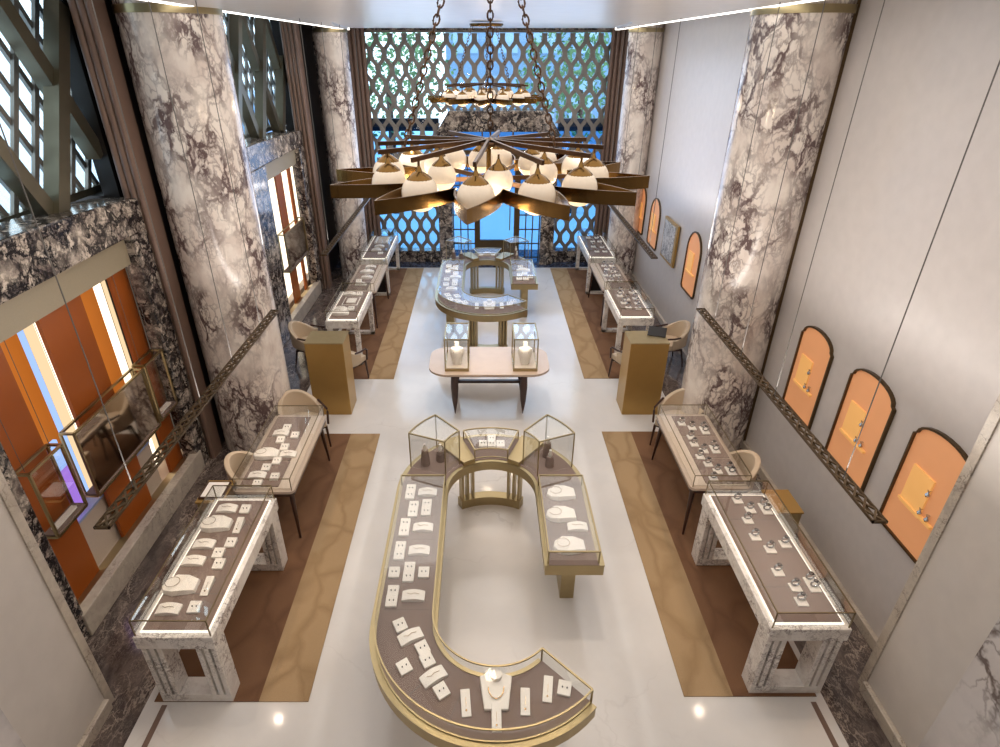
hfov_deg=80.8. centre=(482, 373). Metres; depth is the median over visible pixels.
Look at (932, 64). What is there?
wall
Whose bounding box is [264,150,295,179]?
trim
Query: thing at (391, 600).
pad
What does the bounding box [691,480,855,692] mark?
table
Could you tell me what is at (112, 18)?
trim
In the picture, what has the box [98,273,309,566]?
floor
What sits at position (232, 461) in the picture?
armchair
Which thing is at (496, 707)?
pad
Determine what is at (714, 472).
pad
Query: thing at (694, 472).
table
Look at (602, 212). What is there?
trim
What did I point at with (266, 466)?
pad
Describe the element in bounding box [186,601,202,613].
pad
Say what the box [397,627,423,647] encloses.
pad
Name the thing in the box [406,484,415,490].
pad
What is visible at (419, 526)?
pad
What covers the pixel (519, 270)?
pad
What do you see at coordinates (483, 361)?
console table
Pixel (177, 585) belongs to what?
pad
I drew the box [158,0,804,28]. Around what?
ceiling
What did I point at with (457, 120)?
wall
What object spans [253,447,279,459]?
pad
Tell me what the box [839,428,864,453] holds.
shelf
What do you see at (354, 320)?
table
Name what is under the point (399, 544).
pad
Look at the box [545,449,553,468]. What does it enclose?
stand
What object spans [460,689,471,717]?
pad
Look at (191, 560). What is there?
pad
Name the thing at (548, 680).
pad
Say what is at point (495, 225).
window
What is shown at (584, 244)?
table
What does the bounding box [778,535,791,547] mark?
pad
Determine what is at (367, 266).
pad
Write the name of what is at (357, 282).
pad
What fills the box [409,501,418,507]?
pad
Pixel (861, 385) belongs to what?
display niche
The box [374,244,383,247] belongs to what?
pad
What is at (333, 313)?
pad
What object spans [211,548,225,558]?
pad
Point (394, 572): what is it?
pad
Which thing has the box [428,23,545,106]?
chandelier
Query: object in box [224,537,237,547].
pad
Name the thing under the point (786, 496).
base cabinet
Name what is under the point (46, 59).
lattice screen
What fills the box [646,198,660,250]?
display niche
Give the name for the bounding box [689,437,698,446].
pad
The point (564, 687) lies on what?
pad
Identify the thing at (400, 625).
pad
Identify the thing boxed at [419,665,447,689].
pad
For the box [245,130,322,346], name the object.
wall surround
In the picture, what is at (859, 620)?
baseboard
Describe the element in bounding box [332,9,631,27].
ceiling panel
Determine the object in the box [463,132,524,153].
window
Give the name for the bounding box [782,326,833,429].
display niche
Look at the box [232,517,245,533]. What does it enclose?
pad
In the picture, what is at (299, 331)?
armchair
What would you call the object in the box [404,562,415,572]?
pad
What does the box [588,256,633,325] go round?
table
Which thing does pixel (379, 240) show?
tray
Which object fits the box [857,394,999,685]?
trim
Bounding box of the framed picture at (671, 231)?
[660,216,680,267]
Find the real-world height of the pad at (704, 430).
0.099 m
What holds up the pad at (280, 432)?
on the table at (310, 427)
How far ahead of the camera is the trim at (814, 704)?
5.26 m
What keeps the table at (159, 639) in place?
on the rug at (275, 632)
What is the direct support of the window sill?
attached to the wall surround at (90, 227)
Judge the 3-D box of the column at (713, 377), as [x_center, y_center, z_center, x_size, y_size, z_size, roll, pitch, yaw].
[3.560,-1.639,7.843,1.084,5.900,1.084,0,29,0]
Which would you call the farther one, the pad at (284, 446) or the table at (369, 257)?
the table at (369, 257)
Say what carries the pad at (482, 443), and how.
on the display counter at (441, 723)
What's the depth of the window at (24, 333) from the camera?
6.66 m
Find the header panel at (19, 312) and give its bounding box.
[0,240,130,342]
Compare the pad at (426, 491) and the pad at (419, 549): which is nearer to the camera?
the pad at (419, 549)
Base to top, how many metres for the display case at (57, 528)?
1.922 m
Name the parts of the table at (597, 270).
leg, leg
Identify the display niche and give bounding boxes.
[638,188,646,234]
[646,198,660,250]
[680,231,701,298]
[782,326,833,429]
[825,368,896,491]
[877,427,968,563]
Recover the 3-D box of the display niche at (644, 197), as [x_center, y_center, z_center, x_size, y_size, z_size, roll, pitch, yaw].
[3.947,-4.082,14.649,0.044,1.110,0.700,0,29,0]
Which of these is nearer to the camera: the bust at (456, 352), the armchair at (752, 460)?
the armchair at (752, 460)
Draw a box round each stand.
[421,443,429,466]
[436,444,444,462]
[452,248,455,260]
[459,250,463,258]
[514,251,518,261]
[542,436,550,458]
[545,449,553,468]
[647,326,666,337]
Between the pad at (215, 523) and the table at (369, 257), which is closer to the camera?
the pad at (215, 523)
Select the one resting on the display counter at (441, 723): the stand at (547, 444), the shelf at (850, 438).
the stand at (547, 444)
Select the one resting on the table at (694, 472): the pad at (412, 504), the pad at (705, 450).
the pad at (705, 450)
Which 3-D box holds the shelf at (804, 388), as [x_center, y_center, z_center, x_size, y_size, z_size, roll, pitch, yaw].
[3.942,0.171,7.250,0.033,0.023,0.415,0,29,0]
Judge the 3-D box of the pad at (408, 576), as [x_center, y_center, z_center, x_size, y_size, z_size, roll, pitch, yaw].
[-0.700,1.902,5.501,0.102,0.045,0.110,0,29,0]
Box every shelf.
[793,378,811,396]
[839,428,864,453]
[897,495,932,529]
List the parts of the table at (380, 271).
leg, leg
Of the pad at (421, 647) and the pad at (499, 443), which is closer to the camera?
the pad at (421, 647)
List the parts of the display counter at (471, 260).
post, post, post, post, post, post, post, post, post, post, post, post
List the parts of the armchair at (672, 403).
leg, armrest, seat, backrest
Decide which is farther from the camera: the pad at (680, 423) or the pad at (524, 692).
the pad at (680, 423)
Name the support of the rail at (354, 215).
hanging from the ceiling at (640, 12)
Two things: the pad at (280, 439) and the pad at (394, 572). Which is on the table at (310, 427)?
the pad at (280, 439)
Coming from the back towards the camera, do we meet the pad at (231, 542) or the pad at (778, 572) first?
the pad at (231, 542)
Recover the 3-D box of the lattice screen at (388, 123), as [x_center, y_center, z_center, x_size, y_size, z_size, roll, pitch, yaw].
[0.172,-5.944,15.510,6.665,5.400,0.294,0,29,0]
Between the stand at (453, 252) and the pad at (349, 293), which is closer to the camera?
the pad at (349, 293)
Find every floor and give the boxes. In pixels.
[86,250,891,746]
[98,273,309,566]
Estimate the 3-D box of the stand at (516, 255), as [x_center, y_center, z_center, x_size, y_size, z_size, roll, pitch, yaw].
[0.793,-2.750,13.751,0.110,0.230,0.110,0,29,0]
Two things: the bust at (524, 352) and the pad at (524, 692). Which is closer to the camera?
the pad at (524, 692)
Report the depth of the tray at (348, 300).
11.56 m
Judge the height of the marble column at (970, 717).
5.870 m
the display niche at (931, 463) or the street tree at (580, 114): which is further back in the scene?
the street tree at (580, 114)
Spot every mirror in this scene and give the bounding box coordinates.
[76,373,157,490]
[285,219,307,268]
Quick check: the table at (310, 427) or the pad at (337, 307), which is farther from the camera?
the pad at (337, 307)
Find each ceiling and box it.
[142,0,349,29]
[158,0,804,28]
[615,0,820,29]
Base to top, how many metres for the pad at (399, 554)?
0.045 m
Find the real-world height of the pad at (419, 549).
0.053 m
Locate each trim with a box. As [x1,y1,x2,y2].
[0,470,114,703]
[0,708,25,746]
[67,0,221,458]
[77,455,188,604]
[104,0,224,444]
[142,705,166,746]
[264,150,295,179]
[279,20,331,288]
[290,284,312,313]
[291,281,321,321]
[347,28,381,244]
[593,28,628,242]
[743,0,861,440]
[811,702,838,746]
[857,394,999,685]
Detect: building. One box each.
[242,90,273,133]
[446,33,611,187]
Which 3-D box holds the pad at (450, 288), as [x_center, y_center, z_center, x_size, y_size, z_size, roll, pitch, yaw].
[-0.650,-1.759,12.127,0.236,0.060,0.118,0,29,0]
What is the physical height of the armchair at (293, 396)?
0.842 m
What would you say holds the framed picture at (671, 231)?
attached to the wall at (932, 64)
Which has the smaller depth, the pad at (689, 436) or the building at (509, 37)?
the pad at (689, 436)
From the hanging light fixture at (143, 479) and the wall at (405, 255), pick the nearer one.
the hanging light fixture at (143, 479)
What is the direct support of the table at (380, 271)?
on the rug at (384, 347)
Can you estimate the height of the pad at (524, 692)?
0.054 m
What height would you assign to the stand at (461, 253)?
0.230 m
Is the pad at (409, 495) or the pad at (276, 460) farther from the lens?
the pad at (276, 460)
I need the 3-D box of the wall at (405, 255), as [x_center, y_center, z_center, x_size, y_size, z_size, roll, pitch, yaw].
[-0.325,-5.994,15.434,9.250,6.200,0.380,0,29,0]
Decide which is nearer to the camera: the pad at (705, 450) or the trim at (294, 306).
the pad at (705, 450)
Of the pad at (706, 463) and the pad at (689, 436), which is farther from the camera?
the pad at (689, 436)
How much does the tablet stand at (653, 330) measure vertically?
0.103 m
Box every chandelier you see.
[330,0,649,224]
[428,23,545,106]
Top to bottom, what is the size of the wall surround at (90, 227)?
3.900 m
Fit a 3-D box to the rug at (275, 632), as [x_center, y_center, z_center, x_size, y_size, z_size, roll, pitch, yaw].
[-2.335,1.998,7.347,1.430,0.007,4.340,0,29,0]
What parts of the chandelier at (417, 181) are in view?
globe, globe, globe, globe, lamp shade, chain, globe, globe, lamp shade, globe, support arm, support arm, globe, lamp shade, globe, chain, globe, globe, lamp shade, support arm, support arm, lamp shade, globe, chain, globe, support arm, globe, globe, globe, lamp shade, globe, globe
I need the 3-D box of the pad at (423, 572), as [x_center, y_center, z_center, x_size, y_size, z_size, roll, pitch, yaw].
[-0.560,1.878,5.545,0.102,0.045,0.110,0,29,0]
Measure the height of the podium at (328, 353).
1.315 m
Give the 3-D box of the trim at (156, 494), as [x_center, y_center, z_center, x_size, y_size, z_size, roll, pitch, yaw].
[-4.260,1.916,7.204,0.220,0.290,2.670,0,29,0]
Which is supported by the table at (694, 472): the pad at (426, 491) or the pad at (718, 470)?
the pad at (718, 470)
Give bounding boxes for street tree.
[365,33,457,213]
[515,33,611,212]
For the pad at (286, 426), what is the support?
on the table at (310, 427)
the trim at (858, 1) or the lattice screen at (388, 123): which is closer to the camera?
the trim at (858, 1)
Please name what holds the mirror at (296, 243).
on the display case at (296, 243)
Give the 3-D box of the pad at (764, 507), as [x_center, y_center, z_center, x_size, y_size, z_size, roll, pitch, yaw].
[3.050,1.425,6.323,0.099,0.099,0.173,0,29,0]
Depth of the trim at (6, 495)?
4.68 m
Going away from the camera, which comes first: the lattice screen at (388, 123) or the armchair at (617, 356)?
the armchair at (617, 356)
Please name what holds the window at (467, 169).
in the wall at (457, 120)
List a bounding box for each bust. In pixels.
[450,341,463,364]
[518,341,532,364]
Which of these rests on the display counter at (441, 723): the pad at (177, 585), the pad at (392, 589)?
the pad at (392, 589)
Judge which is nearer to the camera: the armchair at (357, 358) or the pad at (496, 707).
the pad at (496, 707)
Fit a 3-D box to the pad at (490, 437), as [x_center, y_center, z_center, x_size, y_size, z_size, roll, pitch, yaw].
[0.110,0.826,7.454,0.102,0.045,0.110,0,29,0]
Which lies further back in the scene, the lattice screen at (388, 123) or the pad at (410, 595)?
the lattice screen at (388, 123)
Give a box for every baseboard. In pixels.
[76,699,112,746]
[631,273,877,650]
[859,681,906,746]
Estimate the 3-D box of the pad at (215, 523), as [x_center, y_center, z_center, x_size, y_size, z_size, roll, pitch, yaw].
[-2.783,1.557,6.110,0.323,0.072,0.216,0,29,0]
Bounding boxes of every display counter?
[369,414,604,746]
[435,236,537,346]
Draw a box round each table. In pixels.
[128,485,287,700]
[232,405,329,537]
[325,283,374,364]
[345,258,388,327]
[360,229,399,295]
[429,347,548,413]
[575,229,615,293]
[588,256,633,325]
[601,281,654,361]
[651,405,751,534]
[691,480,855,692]
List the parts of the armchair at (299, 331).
leg, backrest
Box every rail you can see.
[299,18,370,255]
[608,19,680,258]
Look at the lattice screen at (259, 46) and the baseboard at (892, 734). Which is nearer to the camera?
the baseboard at (892, 734)
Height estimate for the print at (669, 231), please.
0.750 m
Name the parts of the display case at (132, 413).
frame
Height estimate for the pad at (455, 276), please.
0.060 m
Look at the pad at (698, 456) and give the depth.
7.38 m
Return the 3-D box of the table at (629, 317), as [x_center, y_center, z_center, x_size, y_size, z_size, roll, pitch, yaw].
[2.860,-1.067,11.743,0.660,1.116,1.500,0,29,0]
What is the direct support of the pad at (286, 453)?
on the table at (310, 427)
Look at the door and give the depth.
16.56 m
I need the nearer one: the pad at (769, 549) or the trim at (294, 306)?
the pad at (769, 549)
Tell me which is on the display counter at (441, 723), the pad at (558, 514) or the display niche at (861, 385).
the pad at (558, 514)
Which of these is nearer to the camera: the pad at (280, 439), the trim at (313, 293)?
the pad at (280, 439)
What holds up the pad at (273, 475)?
on the table at (310, 427)
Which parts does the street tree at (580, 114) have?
crown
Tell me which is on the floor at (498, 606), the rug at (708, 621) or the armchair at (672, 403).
the rug at (708, 621)
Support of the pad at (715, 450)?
on the table at (694, 472)
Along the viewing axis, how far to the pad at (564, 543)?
5.81 m
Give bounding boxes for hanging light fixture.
[0,0,279,529]
[696,0,999,523]
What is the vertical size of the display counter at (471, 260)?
1.444 m
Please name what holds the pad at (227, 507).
on the table at (159, 639)
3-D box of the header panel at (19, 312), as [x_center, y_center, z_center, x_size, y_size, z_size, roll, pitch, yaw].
[-4.210,-0.804,5.706,0.080,0.340,2.670,0,29,0]
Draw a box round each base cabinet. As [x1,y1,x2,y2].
[195,480,237,519]
[761,490,803,537]
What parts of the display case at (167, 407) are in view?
frame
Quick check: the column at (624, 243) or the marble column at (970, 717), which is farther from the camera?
the column at (624, 243)
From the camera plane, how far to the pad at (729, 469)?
7.14 m
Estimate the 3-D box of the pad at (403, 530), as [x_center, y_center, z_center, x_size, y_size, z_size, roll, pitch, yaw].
[-0.810,1.617,6.018,0.102,0.045,0.110,0,29,0]
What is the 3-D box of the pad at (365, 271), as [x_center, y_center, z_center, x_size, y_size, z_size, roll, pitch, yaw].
[-2.623,-2.315,13.282,0.323,0.072,0.216,0,29,0]
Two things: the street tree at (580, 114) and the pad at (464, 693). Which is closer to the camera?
the pad at (464, 693)
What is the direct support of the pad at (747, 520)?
on the table at (823, 627)
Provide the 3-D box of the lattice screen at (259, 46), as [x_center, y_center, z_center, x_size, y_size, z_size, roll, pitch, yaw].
[-4.510,-5.514,10.896,0.500,2.297,8.047,0,29,0]
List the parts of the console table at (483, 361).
leg, leg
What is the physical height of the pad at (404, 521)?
0.045 m
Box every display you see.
[0,268,182,599]
[268,166,307,303]
[480,668,511,710]
[483,299,495,309]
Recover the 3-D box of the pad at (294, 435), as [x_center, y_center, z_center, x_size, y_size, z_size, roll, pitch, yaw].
[-2.500,0.817,7.803,0.102,0.045,0.110,0,29,0]
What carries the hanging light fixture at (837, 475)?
hanging from the ceiling at (640, 12)
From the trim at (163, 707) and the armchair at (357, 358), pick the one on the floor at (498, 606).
the trim at (163, 707)
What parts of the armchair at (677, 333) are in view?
seat, backrest, leg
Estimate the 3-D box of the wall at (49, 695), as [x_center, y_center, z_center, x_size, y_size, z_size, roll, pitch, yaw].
[-4.175,1.888,1.183,1.450,6.250,6.250,0,29,0]
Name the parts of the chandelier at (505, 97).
globe, globe, chain, globe, globe, chain, globe, chain, globe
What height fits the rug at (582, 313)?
0.007 m
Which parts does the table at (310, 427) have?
leg, leg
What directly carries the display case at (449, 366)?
on the console table at (483, 361)
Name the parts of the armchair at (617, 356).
leg, armrest, seat, backrest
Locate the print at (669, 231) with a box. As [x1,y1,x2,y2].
[660,219,675,263]
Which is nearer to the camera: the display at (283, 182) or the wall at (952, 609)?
the wall at (952, 609)
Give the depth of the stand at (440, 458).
7.03 m
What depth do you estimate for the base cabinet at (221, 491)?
6.91 m
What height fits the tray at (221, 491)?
0.025 m
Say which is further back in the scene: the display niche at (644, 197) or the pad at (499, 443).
the display niche at (644, 197)
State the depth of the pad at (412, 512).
6.25 m
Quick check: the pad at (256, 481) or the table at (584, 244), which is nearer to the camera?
the pad at (256, 481)
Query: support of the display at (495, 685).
on the display counter at (441, 723)
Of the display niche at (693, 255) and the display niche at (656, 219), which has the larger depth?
the display niche at (656, 219)
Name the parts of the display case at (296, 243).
frame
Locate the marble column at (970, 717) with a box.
[918,618,999,746]
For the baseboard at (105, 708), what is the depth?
5.18 m
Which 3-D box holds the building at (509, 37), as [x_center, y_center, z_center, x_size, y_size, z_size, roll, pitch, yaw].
[2.500,-13.662,26.696,8.000,9.000,6.050,0,29,0]
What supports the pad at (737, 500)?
on the table at (823, 627)
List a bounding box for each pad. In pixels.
[154,602,182,615]
[162,574,200,595]
[181,555,206,565]
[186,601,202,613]
[192,538,216,548]
[199,576,215,595]
[200,515,232,532]
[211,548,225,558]
[211,558,225,569]
[216,503,238,512]
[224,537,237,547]
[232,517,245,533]
[239,504,251,513]
[247,471,266,477]
[252,479,262,486]
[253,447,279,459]
[261,463,271,470]
[269,473,279,480]
[271,457,281,464]
[272,429,289,435]
[275,436,285,443]
[279,443,289,450]
[279,450,296,457]
[282,424,291,429]
[290,432,299,438]
[332,309,348,315]
[334,306,347,309]
[343,291,355,295]
[348,306,354,310]
[355,282,366,285]
[360,269,374,273]
[361,275,372,278]
[365,265,375,268]
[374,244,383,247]
[385,595,397,607]
[387,585,398,594]
[388,567,399,577]
[392,617,407,633]
[393,549,404,560]
[395,541,405,549]
[395,657,412,676]
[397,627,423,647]
[398,526,409,536]
[400,518,410,526]
[401,589,424,601]
[402,571,413,582]
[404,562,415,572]
[405,491,414,499]
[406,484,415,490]
[407,508,417,516]
[408,544,429,555]
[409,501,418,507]
[413,522,432,531]
[414,639,430,655]
[418,487,436,496]
[418,567,429,577]
[419,651,435,669]
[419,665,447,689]
[421,506,430,515]
[422,499,431,506]
[432,681,450,700]
[446,286,456,290]
[447,267,457,270]
[450,274,460,278]
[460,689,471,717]
[479,440,486,447]
[488,435,495,439]
[488,440,495,447]
[492,703,501,732]
[496,440,504,447]
[516,267,529,272]
[520,687,529,715]
[542,675,552,702]
[546,506,576,522]
[547,485,575,500]
[553,536,585,554]
[557,679,571,697]
[567,521,587,531]
[677,417,685,425]
[686,430,695,439]
[687,421,696,429]
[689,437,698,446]
[695,449,704,459]
[699,421,709,433]
[699,443,708,452]
[703,457,712,466]
[708,471,718,481]
[709,440,720,453]
[712,464,722,473]
[724,461,736,474]
[732,492,743,503]
[741,512,753,523]
[744,501,756,513]
[748,528,761,540]
[757,497,772,514]
[763,540,776,553]
[771,562,784,576]
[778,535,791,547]
[787,578,802,591]
[793,592,808,606]
[802,571,821,592]
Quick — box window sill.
[80,450,204,635]
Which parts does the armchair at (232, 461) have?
backrest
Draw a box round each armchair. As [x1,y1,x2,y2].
[224,451,272,497]
[277,389,331,446]
[288,321,326,367]
[351,348,368,377]
[608,346,622,376]
[649,388,703,444]
[654,320,690,366]
[730,450,760,492]
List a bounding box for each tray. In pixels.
[51,505,76,529]
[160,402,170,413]
[198,481,231,499]
[342,297,360,304]
[374,237,389,243]
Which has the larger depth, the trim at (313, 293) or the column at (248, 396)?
the trim at (313, 293)
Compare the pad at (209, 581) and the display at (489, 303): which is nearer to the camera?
the pad at (209, 581)
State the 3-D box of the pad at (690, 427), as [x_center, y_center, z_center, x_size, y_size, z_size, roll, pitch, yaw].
[2.840,0.702,7.957,0.099,0.099,0.099,0,29,0]
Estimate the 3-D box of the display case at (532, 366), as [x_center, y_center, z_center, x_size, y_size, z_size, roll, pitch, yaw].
[0.675,-0.432,9.524,0.388,0.578,0.638,0,29,0]
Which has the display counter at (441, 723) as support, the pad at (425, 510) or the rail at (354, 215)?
the pad at (425, 510)
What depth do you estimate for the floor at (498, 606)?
6.43 m
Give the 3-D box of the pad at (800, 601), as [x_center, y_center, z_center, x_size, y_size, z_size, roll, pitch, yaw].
[2.860,2.014,5.255,0.099,0.099,0.099,0,29,0]
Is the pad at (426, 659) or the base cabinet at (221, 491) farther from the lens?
the base cabinet at (221, 491)
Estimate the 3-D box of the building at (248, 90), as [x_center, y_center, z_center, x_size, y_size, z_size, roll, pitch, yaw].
[-11.000,-11.780,28.875,10.000,3.600,6.050,0,29,0]
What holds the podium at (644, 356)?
on the floor at (498, 606)
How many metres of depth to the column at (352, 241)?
13.63 m
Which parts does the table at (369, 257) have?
panel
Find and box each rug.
[154,434,379,701]
[341,268,423,378]
[550,268,625,378]
[602,431,816,696]
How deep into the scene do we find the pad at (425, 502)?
6.38 m
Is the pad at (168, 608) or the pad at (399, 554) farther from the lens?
the pad at (399, 554)
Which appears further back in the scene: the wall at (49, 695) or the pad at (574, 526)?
the pad at (574, 526)
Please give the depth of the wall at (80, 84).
8.62 m
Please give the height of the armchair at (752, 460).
0.842 m
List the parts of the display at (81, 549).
glowing panel, dark panel, dark panel, glowing panel, dark panel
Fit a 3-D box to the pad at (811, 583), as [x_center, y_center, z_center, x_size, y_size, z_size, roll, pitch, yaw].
[3.050,1.922,5.421,0.099,0.099,0.173,0,29,0]
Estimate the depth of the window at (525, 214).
16.52 m
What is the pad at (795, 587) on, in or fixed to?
on the table at (823, 627)
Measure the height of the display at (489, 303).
0.120 m
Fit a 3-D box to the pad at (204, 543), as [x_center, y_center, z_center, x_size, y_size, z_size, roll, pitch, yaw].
[-2.790,1.701,5.870,0.205,0.053,0.103,0,29,0]
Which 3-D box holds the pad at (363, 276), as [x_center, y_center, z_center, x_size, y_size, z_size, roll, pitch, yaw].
[-2.570,-2.141,12.979,0.236,0.060,0.118,0,29,0]
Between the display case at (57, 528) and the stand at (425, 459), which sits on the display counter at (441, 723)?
the stand at (425, 459)
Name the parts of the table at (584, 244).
panel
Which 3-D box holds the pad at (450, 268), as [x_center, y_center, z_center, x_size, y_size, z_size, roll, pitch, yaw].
[-0.680,-2.352,13.205,0.236,0.060,0.118,0,29,0]
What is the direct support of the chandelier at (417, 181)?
hanging from the ceiling at (640, 12)
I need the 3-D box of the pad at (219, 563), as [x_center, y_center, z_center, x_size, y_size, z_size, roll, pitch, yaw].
[-2.540,1.830,5.644,0.102,0.045,0.110,0,29,0]
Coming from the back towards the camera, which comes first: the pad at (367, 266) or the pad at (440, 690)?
the pad at (367, 266)
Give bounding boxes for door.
[475,154,519,252]
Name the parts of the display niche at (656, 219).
panel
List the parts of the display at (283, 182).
dark panel, dark panel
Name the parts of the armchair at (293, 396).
backrest, seat, armrest, leg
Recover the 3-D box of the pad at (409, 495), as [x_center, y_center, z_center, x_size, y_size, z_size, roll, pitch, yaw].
[-0.810,1.347,6.508,0.102,0.045,0.110,0,29,0]
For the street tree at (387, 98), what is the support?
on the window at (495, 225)
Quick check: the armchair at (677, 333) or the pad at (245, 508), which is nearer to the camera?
the pad at (245, 508)
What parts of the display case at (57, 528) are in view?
frame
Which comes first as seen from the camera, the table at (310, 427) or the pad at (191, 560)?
the pad at (191, 560)
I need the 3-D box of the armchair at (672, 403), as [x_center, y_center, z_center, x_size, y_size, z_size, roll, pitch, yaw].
[2.941,0.702,8.818,0.664,0.842,0.613,24,37,37]
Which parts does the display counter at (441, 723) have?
post, post, post, post, post, post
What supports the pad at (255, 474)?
on the table at (310, 427)
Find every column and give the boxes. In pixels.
[111,0,290,452]
[312,25,367,280]
[607,23,664,279]
[681,0,857,451]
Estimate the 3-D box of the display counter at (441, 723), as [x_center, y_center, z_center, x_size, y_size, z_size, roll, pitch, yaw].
[0.100,1.927,5.989,2.150,1.444,3.920,0,29,0]
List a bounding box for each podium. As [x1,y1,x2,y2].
[303,331,356,414]
[616,331,669,414]
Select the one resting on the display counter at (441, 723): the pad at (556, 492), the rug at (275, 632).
the pad at (556, 492)
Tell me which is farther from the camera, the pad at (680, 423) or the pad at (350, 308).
the pad at (350, 308)
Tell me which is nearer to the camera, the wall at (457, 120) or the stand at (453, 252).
the stand at (453, 252)
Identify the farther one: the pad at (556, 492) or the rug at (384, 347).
the rug at (384, 347)
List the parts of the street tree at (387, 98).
crown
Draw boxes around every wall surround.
[0,198,208,640]
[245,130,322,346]
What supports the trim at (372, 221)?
attached to the wall at (405, 255)
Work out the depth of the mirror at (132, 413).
6.60 m
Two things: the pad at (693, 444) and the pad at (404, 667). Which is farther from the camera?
the pad at (693, 444)
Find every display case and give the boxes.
[0,341,87,538]
[33,282,161,496]
[112,265,177,421]
[274,172,308,272]
[444,323,469,371]
[511,323,538,371]
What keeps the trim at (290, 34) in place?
attached to the wall at (80, 84)
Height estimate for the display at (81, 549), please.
2.929 m
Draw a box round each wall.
[0,497,103,746]
[60,0,339,448]
[311,25,611,261]
[436,109,559,264]
[633,0,999,638]
[868,422,999,746]
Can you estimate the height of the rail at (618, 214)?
3.460 m
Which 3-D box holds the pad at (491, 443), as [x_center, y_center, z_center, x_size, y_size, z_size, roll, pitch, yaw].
[0.110,0.879,7.358,0.102,0.045,0.110,0,29,0]
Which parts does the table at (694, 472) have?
leg, leg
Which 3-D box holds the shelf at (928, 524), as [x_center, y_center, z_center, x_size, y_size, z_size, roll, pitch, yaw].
[3.942,1.260,5.362,0.033,0.024,0.439,0,29,0]
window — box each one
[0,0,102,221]
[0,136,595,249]
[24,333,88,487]
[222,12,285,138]
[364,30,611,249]
[453,154,474,251]
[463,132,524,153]
[518,172,539,260]
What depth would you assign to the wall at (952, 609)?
4.56 m
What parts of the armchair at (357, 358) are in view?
backrest, seat, armrest, leg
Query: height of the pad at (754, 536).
0.099 m
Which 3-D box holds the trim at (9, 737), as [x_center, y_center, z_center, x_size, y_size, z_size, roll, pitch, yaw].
[-3.422,2.083,0.851,0.055,5.870,5.480,0,29,0]
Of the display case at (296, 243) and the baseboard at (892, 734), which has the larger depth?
the display case at (296, 243)
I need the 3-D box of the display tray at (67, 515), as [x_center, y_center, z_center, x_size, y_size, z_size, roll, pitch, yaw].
[-4.170,1.433,5.848,0.056,0.025,0.322,0,29,0]
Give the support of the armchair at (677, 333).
on the floor at (498, 606)
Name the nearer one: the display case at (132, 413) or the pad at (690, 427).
the display case at (132, 413)

